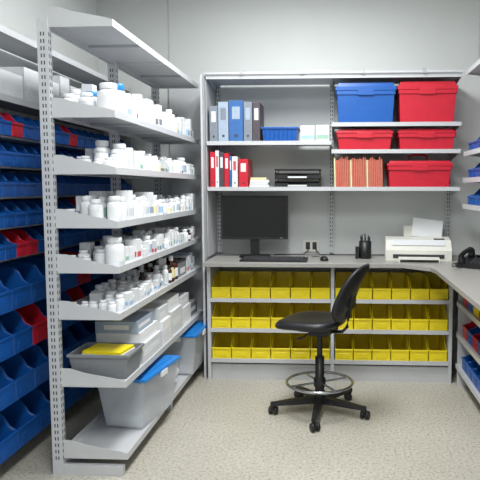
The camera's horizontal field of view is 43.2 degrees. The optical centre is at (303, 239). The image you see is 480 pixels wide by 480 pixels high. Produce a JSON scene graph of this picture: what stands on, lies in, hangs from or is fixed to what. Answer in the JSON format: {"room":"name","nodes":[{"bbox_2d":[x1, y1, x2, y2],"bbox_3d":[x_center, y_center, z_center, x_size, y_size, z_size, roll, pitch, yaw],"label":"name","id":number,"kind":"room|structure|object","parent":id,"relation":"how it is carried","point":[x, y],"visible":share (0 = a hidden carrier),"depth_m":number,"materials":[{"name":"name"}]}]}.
{"room":"pharmacy","nodes":[
{"label":"pharmacy","id":0,"kind":"room"},
{"bbox_2d":[0,0,100,262],"bbox_3d":[-1.910,-0.243,1.763,0.100,3.100,6.550,0,5,3],"label":"wall","id":1,"kind":"structure","parent":0,"point":[20,16],"depth_m":3.91,"materials":[{"name":"paint"}]},
{"bbox_2d":[0,361,479,479],"bbox_3d":[-0.232,1.359,1.813,3.460,0.100,6.750,0,5,3],"label":"floor","id":2,"kind":"structure","parent":0,"point":[214,429],"depth_m":3.54,"materials":[{"name":"carpet"}]},
{"bbox_2d":[0,24,133,261],"bbox_3d":[-1.620,-0.001,3.603,0.268,2.300,2.830,0,5,3],"label":"rack","id":3,"kind":"object","parent":2,"relation":"on","point":[11,41],"visible":0.2,"depth_m":3.57,"materials":[{"name":"metal"}]},
{"bbox_2d":[0,198,75,228],"bbox_3d":[-1.583,-0.173,3.554,0.246,0.131,2.686,0,5,3],"label":"storage bins","id":4,"kind":"object","parent":3,"relation":"in","point":[13,213],"visible":0.42,"depth_m":3.28,"materials":[{"name":"plastic"}]},
{"bbox_2d":[0,67,81,103],"bbox_3d":[-1.615,-0.891,3.511,0.201,0.229,2.670,0,5,3],"label":"cartons","id":5,"kind":"object","parent":3,"relation":"on","point":[19,82],"visible":0.2,"depth_m":3.29,"materials":[{"name":"cardboard"}]},
{"bbox_2d":[0,142,84,168],"bbox_3d":[-1.583,-0.482,3.527,0.246,0.131,2.686,0,5,3],"label":"storage bins","id":6,"kind":"object","parent":3,"relation":"in","point":[11,155],"visible":0.27,"depth_m":3.23,"materials":[{"name":"plastic"}]},
{"bbox_2d":[0,365,93,464],"bbox_3d":[-1.571,0.937,3.689,0.266,0.196,2.768,0,5,3],"label":"storage bins","id":7,"kind":"object","parent":3,"relation":"in","point":[30,414],"visible":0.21,"depth_m":3.29,"materials":[{"name":"plastic"}]},
{"bbox_2d":[0,320,96,410],"bbox_3d":[-1.571,0.678,3.666,0.266,0.196,2.768,0,5,3],"label":"storage bins","id":8,"kind":"object","parent":3,"relation":"in","point":[21,373],"visible":0.37,"depth_m":3.36,"materials":[{"name":"plastic"}]},
{"bbox_2d":[0,241,107,314],"bbox_3d":[-1.571,0.210,3.626,0.266,0.196,2.768,0,5,3],"label":"storage bins","id":9,"kind":"object","parent":3,"relation":"in","point":[22,281],"visible":0.44,"depth_m":3.37,"materials":[{"name":"plastic"}]},
{"bbox_2d":[0,271,126,361],"bbox_3d":[-1.571,0.439,3.646,0.266,0.196,2.768,0,5,3],"label":"storage bins","id":10,"kind":"object","parent":3,"relation":"in","point":[22,328],"visible":0.32,"depth_m":3.30,"materials":[{"name":"plastic"}]},
{"bbox_2d":[0,113,130,148],"bbox_3d":[-1.583,-0.636,3.514,0.246,0.131,2.686,0,5,3],"label":"storage bins","id":11,"kind":"object","parent":3,"relation":"in","point":[10,125],"visible":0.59,"depth_m":3.50,"materials":[{"name":"plastic"}]},
{"bbox_2d":[0,172,131,196],"bbox_3d":[-1.583,-0.327,3.541,0.246,0.131,2.686,0,5,3],"label":"storage bins","id":12,"kind":"object","parent":3,"relation":"in","point":[12,184],"visible":0.72,"depth_m":3.56,"materials":[{"name":"plastic"}]},
{"bbox_2d":[0,225,132,260],"bbox_3d":[-1.583,-0.013,3.568,0.246,0.131,2.686,0,5,3],"label":"storage bins","id":13,"kind":"object","parent":3,"relation":"in","point":[23,241],"visible":0.52,"depth_m":3.44,"materials":[{"name":"plastic"}]},
{"bbox_2d":[36,6,203,475],"bbox_3d":[-1.039,-0.038,3.870,0.385,2.328,1.841,0,5,3],"label":"shelving unit","id":14,"kind":"object","parent":2,"relation":"on","point":[104,38],"visible":0.62,"depth_m":3.06,"materials":[{"name":"metal"}]},
{"bbox_2d":[66,342,144,378],"bbox_3d":[-1.039,0.638,3.176,0.324,0.130,0.254,0,5,3],"label":"storage bin","id":15,"kind":"object","parent":14,"relation":"on","point":[112,366],"visible":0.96,"depth_m":3.07,"materials":[{"name":"grey plastic"}]},
{"bbox_2d":[81,343,134,354],"bbox_3d":[-1.029,0.633,3.175,0.220,0.130,0.170,1,5,9],"label":"stack","id":16,"kind":"object","parent":15,"relation":"in","point":[99,348],"visible":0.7,"depth_m":3.13,"materials":[{"name":"yellow paper"}]},
{"bbox_2d":[73,256,177,311],"bbox_3d":[-1.032,0.231,3.613,0.272,0.176,1.190,0,5,3],"label":"bottles","id":17,"kind":"object","parent":14,"relation":"on","point":[133,285],"visible":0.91,"depth_m":3.48,"materials":[{"name":"white plastic"}]},
{"bbox_2d":[63,82,193,137],"bbox_3d":[-1.022,-0.795,3.799,0.289,0.188,1.735,0,5,3],"label":"bottles","id":18,"kind":"object","parent":14,"relation":"on","point":[112,96],"visible":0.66,"depth_m":3.18,"materials":[{"name":"white plastic"}]},
{"bbox_2d":[66,190,195,220],"bbox_3d":[-1.016,-0.241,3.847,0.288,0.157,1.744,0,5,3],"label":"bottles","id":19,"kind":"object","parent":14,"relation":"on","point":[122,205],"visible":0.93,"depth_m":3.19,"materials":[{"name":"white plastic"}]},
{"bbox_2d":[70,226,194,265],"bbox_3d":[-1.010,-0.011,3.863,0.288,0.145,1.717,0,5,3],"label":"bottles","id":20,"kind":"object","parent":14,"relation":"on","point":[117,250],"visible":0.98,"depth_m":3.32,"materials":[{"name":"white plastic"}]},
{"bbox_2d":[95,303,171,363],"bbox_3d":[-1.015,0.547,3.618,0.281,0.236,0.581,0,5,3],"label":"cartons","id":21,"kind":"object","parent":14,"relation":"on","point":[150,324],"visible":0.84,"depth_m":3.43,"materials":[{"name":"paper"}]},
{"bbox_2d":[72,140,194,174],"bbox_3d":[-1.016,-0.504,3.833,0.279,0.153,1.752,0,5,3],"label":"bottles","id":22,"kind":"object","parent":14,"relation":"on","point":[121,156],"visible":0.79,"depth_m":3.22,"materials":[{"name":"white plastic"}]},
{"bbox_2d":[110,354,180,425],"bbox_3d":[-0.967,0.888,3.563,0.312,0.302,0.500,1,5,11],"label":"storage tote","id":23,"kind":"object","parent":14,"relation":"on","point":[133,409],"visible":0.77,"depth_m":3.48,"materials":[{"name":"plastic"}]},
{"bbox_2d":[156,258,185,277],"bbox_3d":[-0.994,0.199,4.341,0.243,0.115,0.230,0,5,3],"label":"storage box","id":24,"kind":"object","parent":14,"relation":"on","point":[181,262],"visible":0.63,"depth_m":4.33,"materials":[{"name":"paper"}]},
{"bbox_2d":[149,292,196,335],"bbox_3d":[-0.981,0.480,4.359,0.271,0.241,0.811,0,5,3],"label":"cartons","id":25,"kind":"object","parent":14,"relation":"on","point":[181,308],"visible":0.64,"depth_m":4.16,"materials":[{"name":"paper"}]},
{"bbox_2d":[163,251,194,272],"bbox_3d":[-0.962,0.164,4.601,0.201,0.140,0.243,0,5,3],"label":"cartons","id":26,"kind":"object","parent":14,"relation":"on","point":[190,259],"visible":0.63,"depth_m":4.58,"materials":[{"name":"white cardboard"}]},
{"bbox_2d":[168,320,207,372],"bbox_3d":[-0.901,0.803,4.517,0.322,0.307,0.480,0,5,3],"label":"storage tote","id":27,"kind":"object","parent":14,"relation":"on","point":[188,361],"visible":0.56,"depth_m":4.42,"materials":[{"name":"plastic"}]},
{"bbox_2d":[169,74,216,377],"bbox_3d":[-0.924,-0.102,4.771,0.375,2.300,0.475,0,5,3],"label":"panel","id":28,"kind":"object","parent":2,"relation":"on","point":[188,103],"visible":0.36,"depth_m":4.94,"materials":[{"name":"metal"}]},
{"bbox_2d":[268,264,370,431],"bbox_3d":[0.127,0.630,3.906,0.616,0.989,0.633,-5,7,-44],"label":"chair","id":29,"kind":"object","parent":2,"relation":"on","point":[320,324],"visible":1,"depth_m":3.81,"materials":[{"name":"black plastic"}]},
{"bbox_2d":[207,267,452,383],"bbox_3d":[0.201,0.613,4.752,1.838,0.878,0.517,0,5,3],"label":"shelving","id":30,"kind":"object","parent":2,"relation":"on","point":[434,371],"visible":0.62,"depth_m":4.54,"materials":[{"name":"metal"}]},
{"bbox_2d":[212,332,446,360],"bbox_3d":[0.197,0.812,4.696,1.776,0.161,0.336,0,5,3],"label":"storage bins","id":31,"kind":"object","parent":30,"relation":"on","point":[256,345],"visible":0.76,"depth_m":4.66,"materials":[{"name":"plastic"}]},
{"bbox_2d":[211,271,448,299],"bbox_3d":[0.197,0.349,4.655,1.776,0.161,0.336,0,5,3],"label":"storage bins","id":32,"kind":"object","parent":30,"relation":"on","point":[226,284],"visible":0.91,"depth_m":4.67,"materials":[{"name":"plastic"}]},
{"bbox_2d":[212,302,447,330],"bbox_3d":[0.197,0.578,4.675,1.776,0.161,0.336,0,5,3],"label":"storage bins","id":33,"kind":"object","parent":30,"relation":"on","point":[365,316],"visible":0.7,"depth_m":4.72,"materials":[{"name":"plastic"}]},
{"bbox_2d":[455,294,479,402],"bbox_3d":[1.263,0.748,3.202,0.404,0.878,2.455,0,5,3],"label":"shelving","id":34,"kind":"object","parent":2,"relation":"on","point":[465,316],"visible":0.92,"depth_m":4.33,"materials":[{"name":"metal"}]},
{"bbox_2d":[203,254,479,310],"bbox_3d":[0.349,0.265,3.445,2.270,0.033,3.045,0,5,3],"label":"countertop","id":35,"kind":"structure","parent":34,"relation":"on","point":[466,282],"depth_m":4.35,"materials":[{"name":"laminate"}]},
{"bbox_2d":[221,196,287,257],"bbox_3d":[-0.387,-0.109,4.765,0.531,0.485,0.195,0,5,3],"label":"computer monitor","id":36,"kind":"object","parent":35,"relation":"on","point":[254,218],"visible":0.83,"depth_m":4.74,"materials":[{"name":"black plastic"}]},
{"bbox_2d":[239,256,307,261],"bbox_3d":[-0.221,0.142,4.507,0.500,0.029,0.150,0,5,5],"label":"keyboard","id":37,"kind":"object","parent":35,"relation":"on","point":[246,258],"visible":1,"depth_m":4.46,"materials":[{"name":"black plastic"}]},
{"bbox_2d":[313,256,327,260],"bbox_3d":[0.129,0.128,4.636,0.062,0.035,0.326,-1,5,-14],"label":"computer mouse","id":38,"kind":"object","parent":35,"relation":"on","point":[323,258],"visible":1,"depth_m":4.49,"materials":[{"name":"black plastic"}]},
{"bbox_2d":[274,246,383,254],"bbox_3d":[0.206,0.087,4.916,0.900,0.066,0.077,0,5,3],"label":"power cables","id":39,"kind":"object","parent":35,"relation":"on","point":[308,246],"visible":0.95,"depth_m":4.89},
{"bbox_2d":[204,68,463,256],"bbox_3d":[0.223,-0.585,4.697,1.920,1.415,0.420,0,5,3],"label":"shelving unit","id":40,"kind":"object","parent":35,"relation":"on","point":[214,81],"visible":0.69,"depth_m":4.55,"materials":[{"name":"metal"}]},
{"bbox_2d":[210,151,251,186],"bbox_3d":[-0.563,-0.553,4.705,0.290,0.280,0.251,0,5,3],"label":"binders","id":41,"kind":"object","parent":40,"relation":"on","point":[226,169],"visible":0.89,"depth_m":4.58,"materials":[{"name":"red plastic"}]},
{"bbox_2d":[209,100,263,140],"bbox_3d":[-0.515,-0.911,4.672,0.385,0.310,0.251,0,5,3],"label":"binders","id":42,"kind":"object","parent":40,"relation":"on","point":[233,120],"visible":0.93,"depth_m":4.55,"materials":[{"name":"plastic"}]},
{"bbox_2d":[249,178,270,186],"bbox_3d":[-0.335,-0.447,4.668,0.151,0.075,0.170,0,5,3],"label":"paper stack","id":43,"kind":"object","parent":40,"relation":"on","point":[256,182],"visible":0.94,"depth_m":4.58,"materials":[{"name":"white paper"}]},
{"bbox_2d":[261,127,300,140],"bbox_3d":[-0.173,-0.811,4.667,0.286,0.110,0.283,0,5,3],"label":"basket","id":44,"kind":"object","parent":40,"relation":"on","point":[269,133],"visible":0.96,"depth_m":4.54,"materials":[{"name":"plastic"}]},
{"bbox_2d":[274,169,320,186],"bbox_3d":[-0.041,-0.482,4.686,0.355,0.137,0.258,0,5,3],"label":"tray","id":45,"kind":"object","parent":40,"relation":"on","point":[278,175],"visible":0.98,"depth_m":4.59,"materials":[{"name":"black plastic"}]},
{"bbox_2d":[301,125,328,140],"bbox_3d":[0.089,-0.812,4.598,0.215,0.125,0.131,0,5,3],"label":"cartons","id":46,"kind":"object","parent":40,"relation":"on","point":[322,131],"visible":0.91,"depth_m":4.53,"materials":[{"name":"white cardboard"}]},
{"bbox_2d":[334,156,382,186],"bbox_3d":[0.420,-0.526,4.657,0.370,0.233,0.250,0,5,3],"label":"file folders","id":47,"kind":"object","parent":40,"relation":"on","point":[361,172],"visible":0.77,"depth_m":4.54,"materials":[{"name":"red paper"}]},
{"bbox_2d":[336,129,393,148],"bbox_3d":[0.466,-0.766,4.640,0.430,0.155,0.287,0,5,3],"label":"storage tote","id":48,"kind":"object","parent":40,"relation":"on","point":[347,138],"visible":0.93,"depth_m":4.51,"materials":[{"name":"plastic"}]},
{"bbox_2d":[336,82,396,121],"bbox_3d":[0.472,-1.038,4.626,0.452,0.300,0.307,0,5,3],"label":"storage tote","id":49,"kind":"object","parent":40,"relation":"on","point":[356,102],"visible":0.94,"depth_m":4.49,"materials":[{"name":"plastic"}]},
{"bbox_2d":[384,154,452,186],"bbox_3d":[0.880,-0.535,4.638,0.490,0.256,0.287,0,5,3],"label":"storage tote","id":50,"kind":"object","parent":40,"relation":"on","point":[407,173],"visible":0.98,"depth_m":4.52,"materials":[{"name":"plastic"}]},
{"bbox_2d":[394,129,456,148],"bbox_3d":[0.928,-0.764,4.616,0.435,0.155,0.287,0,5,3],"label":"storage tote","id":51,"kind":"object","parent":40,"relation":"on","point":[405,138],"visible":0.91,"depth_m":4.49,"materials":[{"name":"plastic"}]},
{"bbox_2d":[394,81,457,121],"bbox_3d":[0.929,-1.038,4.602,0.443,0.305,0.307,0,5,3],"label":"storage tote","id":52,"kind":"object","parent":40,"relation":"on","point":[416,101],"visible":0.85,"depth_m":4.47,"materials":[{"name":"plastic"}]},
{"bbox_2d":[355,234,370,258],"bbox_3d":[0.465,0.048,4.664,0.123,0.190,0.096,0,5,3],"label":"pencil cup","id":53,"kind":"object","parent":35,"relation":"on","point":[363,251],"visible":1,"depth_m":4.63,"materials":[{"name":"black plastic"}]},
{"bbox_2d":[385,226,451,262],"bbox_3d":[0.877,0.025,4.615,0.490,0.244,0.470,1,5,7],"label":"printer","id":54,"kind":"object","parent":35,"relation":"on","point":[407,247],"visible":1,"depth_m":4.51,"materials":[{"name":"white plastic"}]},
{"bbox_2d":[411,218,442,236],"bbox_3d":[0.980,-0.091,4.752,0.250,0.169,0.069,1,5,7],"label":"paper sheet","id":55,"kind":"object","parent":54,"relation":"on","point":[420,227],"visible":0.86,"depth_m":4.75,"materials":[{"name":"white paper"}]},
{"bbox_2d":[452,247,479,269],"bbox_3d":[1.152,0.125,4.104,0.180,0.133,0.345,4,6,38],"label":"desk phone","id":56,"kind":"object","parent":35,"relation":"on","point":[471,261],"visible":1,"depth_m":4.10,"materials":[{"name":"black plastic"}]},
{"bbox_2d":[462,59,479,210],"bbox_3d":[1.290,-0.427,3.136,0.364,1.390,2.582,0,5,3],"label":"shelving unit","id":57,"kind":"object","parent":35,"relation":"on","point":[474,69],"visible":1,"depth_m":4.19,"materials":[{"name":"metal"}]},
{"bbox_2d":[467,188,479,205],"bbox_3d":[1.266,-0.214,3.137,0.281,0.126,2.460,0,5,3],"label":"storage bins","id":58,"kind":"object","parent":57,"relation":"on","point":[474,199],"visible":0.93,"depth_m":4.21,"materials":[{"name":"plastic"}]},
{"bbox_2d":[468,163,479,177],"bbox_3d":[1.266,-0.404,3.121,0.281,0.126,2.460,0,5,3],"label":"storage bins","id":59,"kind":"object","parent":57,"relation":"on","point":[475,172],"visible":0.85,"depth_m":4.19,"materials":[{"name":"plastic"}]},
{"bbox_2d":[468,137,479,149],"bbox_3d":[1.266,-0.593,3.104,0.281,0.126,2.460,0,5,3],"label":"storage bins","id":60,"kind":"object","parent":57,"relation":"on","point":[475,144],"visible":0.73,"depth_m":4.17,"materials":[{"name":"plastic"}]},
{"bbox_2d":[461,354,479,392],"bbox_3d":[1.241,0.943,3.187,0.326,0.161,2.275,0,5,3],"label":"storage bins","id":61,"kind":"object","parent":34,"relation":"in","point":[470,366],"visible":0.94,"depth_m":4.11,"materials":[{"name":"blue plastic"}]},
{"bbox_2d":[462,321,479,354],"bbox_3d":[1.241,0.709,3.166,0.326,0.161,2.275,0,5,3],"label":"storage bins","id":62,"kind":"object","parent":34,"relation":"in","point":[471,331],"visible":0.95,"depth_m":4.12,"materials":[{"name":"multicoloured plastic"}]},
{"bbox_2d":[463,298,479,318],"bbox_3d":[1.241,0.480,3.146,0.326,0.161,2.275,0,5,3],"label":"storage bins","id":63,"kind":"object","parent":34,"relation":"in","point":[466,303],"visible":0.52,"depth_m":4.01,"materials":[{"name":"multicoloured plastic"}]},
{"bbox_2d":[97,0,479,363],"bbox_3d":[-0.058,-0.522,4.983,3.460,3.100,0.100,0,5,3],"label":"wall","id":64,"kind":"structure","parent":0,"point":[204,35],"depth_m":4.87,"materials":[{"name":"paint"}]},
{"bbox_2d":[167,0,169,61],"bbox_3d":[-1.099,-1.698,4.884,0.012,0.740,0.005,0,5,3],"label":"trim","id":65,"kind":"structure","parent":64,"relation":"attached to","point":[167,0],"depth_m":4.88,"materials":[{"name":"paint"}]},
{"bbox_2d":[303,240,318,251],"bbox_3d":[0.061,0.049,4.966,0.135,0.095,0.019,0,5,3],"label":"power outlet","id":66,"kind":"object","parent":64,"relation":"attached to","point":[311,243],"depth_m":4.96,"materials":[{"name":"white plastic"}]},
{"bbox_2d":[478,13,479,59],"bbox_3d":[1.397,-1.686,4.753,0.012,0.740,0.005,0,5,3],"label":"trim","id":67,"kind":"structure","parent":64,"relation":"attached to","point":[479,13],"depth_m":4.76,"materials":[{"name":"paint"}]}
]}

